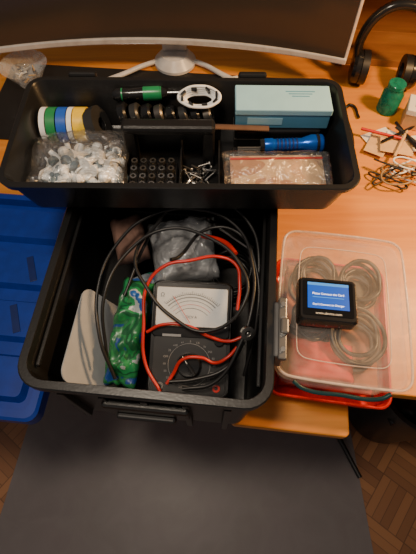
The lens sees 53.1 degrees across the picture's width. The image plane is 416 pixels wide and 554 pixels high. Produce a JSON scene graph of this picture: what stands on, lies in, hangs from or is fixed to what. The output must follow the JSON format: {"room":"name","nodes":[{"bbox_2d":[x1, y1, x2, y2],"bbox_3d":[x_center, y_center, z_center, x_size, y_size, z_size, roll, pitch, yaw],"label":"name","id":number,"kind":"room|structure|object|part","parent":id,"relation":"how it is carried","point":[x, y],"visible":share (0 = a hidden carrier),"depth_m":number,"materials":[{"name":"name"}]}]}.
{"room":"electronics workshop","nodes":[
{"label":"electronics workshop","id":0,"kind":"room"},
{"bbox_2d":[0,417,415,553],"bbox_3d":[0.000,0.728,1.369,5.000,0.040,4.400,0,62,0],"label":"floor","id":1,"kind":"structure","parent":0,"point":[387,470],"depth_m":1.37,"materials":[{"name":"brown wood"}]},
{"bbox_2d":[0,392,373,553],"bbox_3d":[-0.092,0.739,1.337,1.215,0.003,0.950,0,62,0],"label":"floor mat","id":2,"kind":"object","parent":1,"relation":"on","point":[101,482],"visible":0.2,"depth_m":1.35,"materials":[{"name":"grey plastic"}]},
{"bbox_2d":[337,438,361,477],"bbox_3d":[0.448,0.552,1.421,0.022,0.023,0.261,-20,64,-10],"label":"power cable","id":3,"kind":"object","parent":2,"relation":"on","point":[351,461],"visible":0.41,"depth_m":1.39,"materials":[{"name":"black rubber"}]},
{"bbox_2d":[0,44,415,438],"bbox_3d":[0.214,-0.175,1.401,1.730,0.750,1.420,6,62,3],"label":"desk","id":4,"kind":"object","parent":1,"relation":"on","point":[382,212],"visible":0.2,"depth_m":0.96,"materials":[{"name":"brown wood"}]},
{"bbox_2d":[0,193,66,423],"bbox_3d":[-0.458,0.037,0.832,0.370,0.055,0.505,5,62,3],"label":"lid","id":5,"kind":"object","parent":4,"relation":"on","point":[29,231],"visible":0.45,"depth_m":0.85,"materials":[{"name":"plastic"}]},
{"bbox_3d":[-0.473,0.172,0.763,0.300,0.014,0.085,5,62,3],"label":"raised panel","id":6,"kind":"part","parent":5,"relation":"part of","materials":[{"name":"blue plastic"}]},
{"bbox_3d":[-0.462,0.076,0.814,0.300,0.014,0.085,5,62,3],"label":"raised panel","id":7,"kind":"part","parent":5,"relation":"part of","materials":[{"name":"blue plastic"}]},
{"bbox_3d":[-0.452,-0.021,0.866,0.300,0.014,0.085,5,62,3],"label":"raised panel","id":8,"kind":"part","parent":5,"relation":"part of","materials":[{"name":"blue plastic"}]},
{"bbox_3d":[-0.441,-0.118,0.917,0.300,0.014,0.085,5,62,3],"label":"raised panel","id":9,"kind":"part","parent":5,"relation":"part of","materials":[{"name":"blue plastic"}]},
{"bbox_2d":[0,63,270,139],"bbox_3d":[-0.120,-0.456,1.124,0.920,0.003,0.300,4,62,2],"label":"desk pad","id":10,"kind":"object","parent":4,"relation":"on","point":[12,91],"visible":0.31,"depth_m":1.18,"materials":[{"name":"rubber"}]},
{"bbox_2d":[15,64,39,82],"bbox_3d":[-0.500,-0.562,1.147,0.128,0.055,0.128,0,62,0],"label":"screws","id":11,"kind":"object","parent":10,"relation":"on","point":[17,66],"visible":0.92,"depth_m":1.14,"materials":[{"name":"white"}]},
{"bbox_2d":[0,0,363,77],"bbox_3d":[-0.112,-0.711,0.980,0.937,0.488,0.186,2,62,1],"label":"monitor","id":12,"kind":"object","parent":10,"relation":"on","point":[322,30],"visible":0.94,"depth_m":1.04,"materials":[{"name":"black plastic"}]},
{"bbox_2d":[17,207,288,428],"bbox_3d":[-0.061,0.009,0.750,0.376,0.226,0.490,5,62,3],"label":"bin","id":13,"kind":"object","parent":4,"relation":"on","point":[84,240],"depth_m":0.69,"materials":[{"name":"black plastic"}]},
{"bbox_2d":[61,289,118,386],"bbox_3d":[-0.186,0.115,0.717,0.065,0.120,0.160,5,62,3],"label":"plastic sheet","id":14,"kind":"object","parent":13,"relation":"in","point":[84,361],"visible":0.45,"depth_m":0.69,"materials":[{"name":"white plastic"}]},
{"bbox_2d":[103,277,154,388],"bbox_3d":[-0.133,0.093,0.702,0.058,0.093,0.175,10,62,5],"label":"bag","id":15,"kind":"object","parent":13,"relation":"in","point":[124,354],"visible":0.87,"depth_m":0.69,"materials":[{"name":"green plastic"}]},
{"bbox_2d":[110,214,150,265],"bbox_3d":[-0.145,-0.069,0.773,0.061,0.054,0.093,-13,63,-7],"label":"pouch","id":16,"kind":"object","parent":13,"relation":"in","point":[118,227],"visible":0.71,"depth_m":0.76,"materials":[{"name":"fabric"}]},
{"bbox_2d":[133,272,162,318],"bbox_3d":[-0.112,0.033,0.798,0.072,0.061,0.092,-17,63,-9],"label":"bag","id":17,"kind":"object","parent":13,"relation":"in","point":[158,276],"visible":0.1,"depth_m":0.79,"materials":[{"name":"grey plastic"}]},
{"bbox_2d":[0,70,360,208],"bbox_3d":[-0.043,-0.227,0.712,0.548,0.093,0.261,1,62,0],"label":"tray","id":18,"kind":"object","parent":13,"relation":"on","point":[196,142],"depth_m":0.70,"materials":[{"name":"black plastic"}]},
{"bbox_2d":[38,107,50,142],"bbox_3d":[-0.289,-0.273,0.750,0.009,0.062,0.062,0,62,0],"label":"tape","id":19,"kind":"object","parent":18,"relation":"in","point":[41,123],"visible":0.45,"depth_m":0.72,"materials":[{"name":"white plastic"}]},
{"bbox_2d":[44,107,60,142],"bbox_3d":[-0.275,-0.273,0.750,0.016,0.062,0.062,0,62,0],"label":"tape","id":20,"kind":"object","parent":18,"relation":"in","point":[49,118],"visible":0.67,"depth_m":0.72,"materials":[{"name":"green plastic"}]},
{"bbox_2d":[55,107,71,142],"bbox_3d":[-0.256,-0.273,0.750,0.017,0.062,0.062,0,62,0],"label":"tape","id":21,"kind":"object","parent":18,"relation":"in","point":[60,114],"visible":0.66,"depth_m":0.72,"materials":[{"name":"blue plastic"}]},
{"bbox_2d":[66,107,76,142],"bbox_3d":[-0.241,-0.273,0.750,0.008,0.062,0.062,0,62,0],"label":"tape","id":22,"kind":"object","parent":18,"relation":"in","point":[69,109],"visible":0.46,"depth_m":0.72,"materials":[{"name":"white plastic"}]},
{"bbox_2d":[72,107,91,142],"bbox_3d":[-0.225,-0.273,0.750,0.021,0.062,0.062,0,62,0],"label":"tape","id":23,"kind":"object","parent":18,"relation":"in","point":[79,132],"visible":0.66,"depth_m":0.72,"materials":[{"name":"yellow plastic"}]},
{"bbox_2d":[38,142,128,182],"bbox_3d":[-0.215,-0.189,0.703,0.170,0.080,0.135,0,62,0],"label":"clips","id":24,"kind":"object","parent":18,"relation":"in","point":[80,164],"visible":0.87,"depth_m":0.70,"materials":[{"name":"white plastic"}]},
{"bbox_2d":[82,105,112,144],"bbox_3d":[-0.197,-0.271,0.745,0.041,0.068,0.066,0,62,0],"label":"tape","id":25,"kind":"object","parent":18,"relation":"in","point":[97,125],"visible":0.98,"depth_m":0.73,"materials":[{"name":"black plastic"}]},
{"bbox_3d":[-0.131,-0.227,0.715,0.020,0.080,0.024,1,62,0],"label":"handle post","id":26,"kind":"part","parent":18,"relation":"part of","materials":[{"name":"black plastic"}]},
{"bbox_2d":[112,86,178,101],"bbox_3d":[-0.101,-0.324,0.735,0.135,0.024,0.024,-3,62,-1],"label":"screwdriver","id":27,"kind":"object","parent":18,"relation":"in","point":[145,93],"visible":1,"depth_m":0.72,"materials":[{"name":"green plastic"}]},
{"bbox_2d":[128,158,178,182],"bbox_3d":[-0.093,-0.167,0.706,0.082,0.037,0.068,0,62,0],"label":"rubber feet","id":28,"kind":"object","parent":18,"relation":"in","point":[143,172],"visible":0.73,"depth_m":0.70,"materials":[{"name":"black plastic"}]},
{"bbox_2d":[116,85,221,121],"bbox_3d":[-0.068,-0.293,0.745,0.184,0.087,0.048,0,62,0],"label":"rail","id":29,"kind":"object","parent":18,"relation":"in","point":[134,110],"depth_m":0.73,"materials":[{"name":"black metal"}]},
{"bbox_2d":[116,102,130,121],"bbox_3d":[-0.147,-0.291,0.738,0.014,0.037,0.037,-10,60,18],"label":"socket","id":30,"kind":"object","parent":29,"relation":"attached to","point":[123,110],"depth_m":0.72,"materials":[{"name":"black metal"}]},
{"bbox_2d":[129,102,142,118],"bbox_3d":[-0.126,-0.290,0.738,0.014,0.036,0.036,-10,60,18],"label":"socket","id":31,"kind":"object","parent":29,"relation":"attached to","point":[135,110],"depth_m":0.72,"materials":[{"name":"grey metal"}]},
{"bbox_2d":[141,103,154,118],"bbox_3d":[-0.105,-0.290,0.739,0.014,0.035,0.035,-10,60,18],"label":"socket","id":32,"kind":"object","parent":29,"relation":"attached to","point":[147,110],"depth_m":0.73,"materials":[{"name":"black metal"}]},
{"bbox_2d":[153,104,167,118],"bbox_3d":[-0.083,-0.290,0.739,0.014,0.033,0.033,-10,60,18],"label":"socket","id":33,"kind":"object","parent":29,"relation":"attached to","point":[159,111],"depth_m":0.73,"materials":[{"name":"metal"}]},
{"bbox_2d":[166,104,179,118],"bbox_3d":[-0.062,-0.289,0.740,0.014,0.032,0.032,-10,60,18],"label":"socket","id":34,"kind":"object","parent":29,"relation":"attached to","point":[172,112],"depth_m":0.73,"materials":[{"name":"black metal"}]},
{"bbox_2d":[178,105,190,118],"bbox_3d":[-0.041,-0.289,0.741,0.014,0.031,0.031,-10,60,18],"label":"socket","id":35,"kind":"object","parent":29,"relation":"attached to","point":[184,112],"depth_m":0.73,"materials":[{"name":"grey metal"}]},
{"bbox_2d":[190,108,202,118],"bbox_3d":[-0.020,-0.289,0.741,0.014,0.030,0.030,-10,60,18],"label":"socket","id":36,"kind":"object","parent":29,"relation":"attached to","point":[194,113],"depth_m":0.73,"materials":[{"name":"black metal"}]},
{"bbox_3d":[-0.015,-0.310,0.721,0.077,0.030,0.038,-3,62,-1],"label":"coil of white cable","id":37,"kind":"part","parent":29,"relation":"part of","materials":[{"name":"white plastic"}]},
{"bbox_2d":[202,108,214,119],"bbox_3d":[0.001,-0.289,0.742,0.014,0.029,0.029,-10,60,18],"label":"socket","id":38,"kind":"object","parent":29,"relation":"attached to","point":[208,113],"depth_m":0.73,"materials":[{"name":"metal"}]},
{"bbox_2d":[183,161,215,182],"bbox_3d":[-0.014,-0.165,0.713,0.067,0.022,0.082,0,62,0],"label":"screws","id":39,"kind":"object","parent":18,"relation":"in","point":[200,168],"visible":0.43,"depth_m":0.72,"materials":[{"name":"metal"}]},
{"bbox_3d":[0.001,-0.226,0.714,0.020,0.080,0.024,1,62,0],"label":"handle post","id":40,"kind":"part","parent":18,"relation":"part of","materials":[{"name":"black plastic"}]},
{"bbox_3d":[0.005,-0.259,0.716,0.200,0.001,0.013,3,62,1],"label":"hacksaw blade","id":41,"kind":"part","parent":18,"relation":"part of","materials":[{"name":"brown metal"}]},
{"bbox_2d":[231,147,317,155],"bbox_3d":[0.117,-0.213,0.739,0.150,0.024,0.026,0,62,0],"label":"case","id":42,"kind":"object","parent":18,"relation":"in","point":[234,149],"visible":0.18,"depth_m":0.73,"materials":[{"name":"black plastic"}]},
{"bbox_2d":[238,147,258,148],"bbox_3d":[0.117,-0.227,0.731,0.130,0.004,0.004,0,62,0],"label":"key","id":43,"kind":"object","parent":42,"relation":"on","point":[238,147],"visible":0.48,"depth_m":0.73,"materials":[{"name":"metal"}]},
{"bbox_2d":[238,150,303,151],"bbox_3d":[0.117,-0.219,0.727,0.130,0.004,0.004,0,62,0],"label":"key","id":44,"kind":"object","parent":42,"relation":"on","point":[238,150],"visible":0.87,"depth_m":0.72,"materials":[{"name":"metal"}]},
{"bbox_2d":[238,152,312,153],"bbox_3d":[0.117,-0.215,0.725,0.130,0.004,0.004,0,62,0],"label":"key","id":45,"kind":"object","parent":42,"relation":"on","point":[238,152],"visible":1,"depth_m":0.72,"materials":[{"name":"metal"}]},
{"bbox_2d":[238,154,312,155],"bbox_3d":[0.117,-0.211,0.723,0.130,0.004,0.004,0,62,0],"label":"key","id":46,"kind":"object","parent":42,"relation":"on","point":[238,154],"visible":0.76,"depth_m":0.72,"materials":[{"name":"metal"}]},
{"bbox_2d":[259,134,324,152],"bbox_3d":[0.142,-0.227,0.712,0.108,0.032,0.032,-3,62,-1],"label":"flashlight","id":47,"kind":"object","parent":42,"relation":"on","point":[312,143],"visible":1,"depth_m":0.70,"materials":[{"name":"blue plastic"},{"name":"red plastic"},{"name":"metal"}]},
{"bbox_2d":[233,112,319,146],"bbox_3d":[0.122,-0.267,0.756,0.151,0.044,0.056,0,62,0],"label":"tool case","id":48,"kind":"object","parent":18,"relation":"in","point":[241,138],"visible":0.44,"depth_m":0.73,"materials":[{"name":"plastic"}]},
{"bbox_2d":[235,85,332,127],"bbox_3d":[0.128,-0.296,0.724,0.163,0.040,0.063,1,62,0],"label":"box","id":49,"kind":"object","parent":48,"relation":"on","point":[273,106],"visible":1,"depth_m":0.71,"materials":[{"name":"cardboard"}]},
{"bbox_2d":[230,155,325,183],"bbox_3d":[0.114,-0.170,0.696,0.183,0.055,0.085,0,62,0],"label":"plastic bag","id":50,"kind":"object","parent":18,"relation":"in","point":[290,169],"visible":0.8,"depth_m":0.69,"materials":[{"name":"clear plastic"}]},
{"bbox_2d":[156,238,210,280],"bbox_3d":[-0.050,-0.029,0.861,0.100,0.050,0.070,-18,63,-9],"label":"plastic bag","id":51,"kind":"object","parent":13,"relation":"in","point":[190,271],"visible":0.72,"depth_m":0.84,"materials":[{"name":"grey plastic"}]},
{"bbox_2d":[205,215,253,248],"bbox_3d":[0.036,-0.078,0.755,0.108,0.013,0.025,40,69,19],"label":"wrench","id":52,"kind":"object","parent":13,"relation":"in","point":[229,233],"visible":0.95,"depth_m":0.76,"materials":[{"name":"black metal"}]},
{"bbox_3d":[0.045,-0.002,0.827,0.088,0.084,0.096,0,62,0],"label":"black cable coil","id":53,"kind":"part","parent":13,"relation":"part of","materials":[{"name":"rubber"}]},
{"bbox_3d":[0.105,0.086,0.626,0.014,0.050,0.085,2,62,8],"label":"latch plate","id":54,"kind":"part","parent":13,"relation":"part of","materials":[{"name":"plastic"}]},
{"bbox_3d":[-0.030,0.144,0.771,0.121,0.050,0.141,4,62,2],"label":"tool case","id":55,"kind":"object","parent":13,"relation":"in","visible":0},
{"bbox_2d":[94,208,260,396],"bbox_3d":[-0.048,0.030,0.709,0.271,0.136,0.328,0,62,0],"label":"analog multimeter","id":56,"kind":"object","parent":55,"relation":"on","point":[191,340],"visible":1,"depth_m":0.67,"materials":[{"name":"black plastic"}]},
{"bbox_3d":[-0.058,0.093,0.667,0.030,0.001,0.004,3,85,1],"label":"name plate","id":57,"kind":"part","parent":56,"relation":"part of","materials":[{"name":"silver metal"}]},
{"bbox_3d":[-0.030,0.141,0.667,0.118,0.002,0.088,3,85,1],"label":"panel","id":58,"kind":"part","parent":56,"relation":"part of","materials":[{"name":"black plastic"}]},
{"bbox_3d":[-0.030,0.140,0.660,0.041,0.012,0.041,3,85,1],"label":"range knob","id":59,"kind":"part","parent":56,"relation":"part of","materials":[{"name":"black plastic"}]},
{"bbox_3d":[-0.026,0.054,0.673,0.126,0.006,0.090,3,85,1],"label":"dial frame","id":60,"kind":"part","parent":56,"relation":"part of","materials":[{"name":"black plastic"}]},
{"bbox_3d":[0.017,0.103,0.665,0.016,0.008,0.016,3,85,1],"label":"zero knob","id":61,"kind":"part","parent":56,"relation":"part of","materials":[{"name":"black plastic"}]},
{"bbox_2d":[272,258,391,409],"bbox_3d":[0.227,0.104,0.801,0.218,0.048,0.280,7,62,4],"label":"tray","id":62,"kind":"object","parent":4,"relation":"on","point":[283,386],"visible":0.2,"depth_m":0.76,"materials":[{"name":"red plastic"},{"name":"clear plastic"},{"name":"metal"}]},
{"bbox_2d":[278,230,413,401],"bbox_3d":[0.227,0.067,0.738,0.227,0.095,0.304,7,62,4],"label":"storage box","id":63,"kind":"object","parent":62,"relation":"on","point":[316,392],"visible":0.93,"depth_m":0.65,"materials":[{"name":"clear plastic"}]},
{"bbox_2d":[296,277,357,329],"bbox_3d":[0.193,0.043,0.680,0.094,0.030,0.079,5,62,3],"label":"electronic display device","id":64,"kind":"object","parent":63,"relation":"on","point":[326,303],"visible":1,"depth_m":0.67,"materials":[{"name":"black plastic"}]},
{"bbox_2d":[282,255,387,388],"bbox_3d":[0.229,0.071,0.749,0.170,0.064,0.237,7,62,4],"label":"cables","id":65,"kind":"object","parent":63,"relation":"in","point":[359,347],"visible":0.63,"depth_m":0.73,"materials":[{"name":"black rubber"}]},
{"bbox_3d":[0.207,0.178,0.645,0.154,0.013,0.018,7,62,4],"label":"handle","id":66,"kind":"part","parent":63,"relation":"part of","materials":[{"name":"teal plastic"}]},
{"bbox_2d":[346,103,359,141],"bbox_3d":[0.369,-0.371,1.075,0.055,0.007,0.274,5,62,3],"label":"cables","id":67,"kind":"object","parent":4,"relation":"on","point":[349,104],"visible":0.39,"depth_m":1.11,"materials":[{"name":"rubber"}]},
{"bbox_2d":[334,0,415,67],"bbox_3d":[0.686,-0.760,1.049,0.622,0.420,0.173,6,62,3],"label":"shelf","id":68,"kind":"object","parent":4,"relation":"on","point":[392,37],"visible":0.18,"depth_m":1.23,"materials":[{"name":"brown wood"}]},
{"bbox_3d":[0.695,-0.830,1.087,0.620,0.420,0.012,6,62,3],"label":"panel","id":69,"kind":"part","parent":68,"relation":"part of","materials":[{"name":"brown wood"}]},
{"bbox_2d":[348,0,415,89],"bbox_3d":[0.478,-0.595,1.075,0.194,0.215,0.086,9,62,5],"label":"headphones","id":70,"kind":"object","parent":4,"relation":"on","point":[360,62],"visible":0.93,"depth_m":1.09,"materials":[{"name":"black plastic"}]},
{"bbox_2d":[348,50,364,83],"bbox_3d":[0.406,-0.576,1.138,0.030,0.084,0.084,9,62,5],"label":"cup","id":71,"kind":"object","parent":70,"relation":"on","point":[356,73],"depth_m":1.11,"materials":[{"name":"black plastic"}]},
{"bbox_2d":[356,49,371,84],"bbox_3d":[0.424,-0.573,1.137,0.018,0.086,0.086,9,62,5],"label":"cushion","id":72,"kind":"object","parent":70,"relation":"on","point":[364,60],"depth_m":1.10,"materials":[{"name":"black leather"}]},
{"bbox_2d":[395,54,414,83],"bbox_3d":[0.532,-0.556,1.128,0.018,0.086,0.086,9,62,5],"label":"cushion","id":73,"kind":"object","parent":70,"relation":"on","point":[406,68],"depth_m":1.10,"materials":[{"name":"black leather"}]},
{"bbox_2d":[405,55,415,89],"bbox_3d":[0.550,-0.553,1.126,0.030,0.084,0.084,9,62,5],"label":"cup","id":74,"kind":"object","parent":70,"relation":"on","point":[410,60],"depth_m":1.09,"materials":[{"name":"black plastic"}]},
{"bbox_2d":[360,121,415,157],"bbox_3d":[0.481,-0.343,1.049,0.186,0.028,0.128,0,62,0],"label":"loose papers","id":75,"kind":"object","parent":4,"relation":"on","point":[380,141],"visible":1,"depth_m":1.04,"materials":[{"name":"white paper"}]},
{"bbox_2d":[376,77,406,115],"bbox_3d":[0.480,-0.470,1.086,0.054,0.083,0.054,0,62,0],"label":"jar","id":76,"kind":"object","parent":4,"relation":"on","point":[392,95],"visible":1,"depth_m":1.07,"materials":[{"name":"green glass"}]},
{"bbox_2d":[368,156,415,189],"bbox_3d":[0.455,-0.249,0.994,0.140,0.037,0.094,0,62,0],"label":"cable bundle","id":77,"kind":"object","parent":4,"relation":"on","point":[395,165],"visible":1,"depth_m":0.99,"materials":[{"name":"white plastic"}]},
{"bbox_2d":[400,94,415,130],"bbox_3d":[0.545,-0.420,1.073,0.073,0.058,0.063,18,63,9],"label":"box","id":78,"kind":"object","parent":4,"relation":"on","point":[408,119],"visible":0.9,"depth_m":1.06,"materials":[{"name":"cardboard"}]},
{"bbox_3d":[0.545,-0.430,1.055,0.073,0.016,0.063,18,63,9],"label":"lid","id":79,"kind":"part","parent":78,"relation":"part of","materials":[{"name":"cardboard"}]},
{"bbox_2d":[348,397,415,442],"bbox_3d":[0.600,0.378,1.297,0.284,0.415,0.284,0,62,0],"label":"basket","id":80,"kind":"object","parent":1,"relation":"on","point":[397,422],"visible":0.34,"depth_m":1.20,"materials":[{"name":"black plastic"}]}
]}

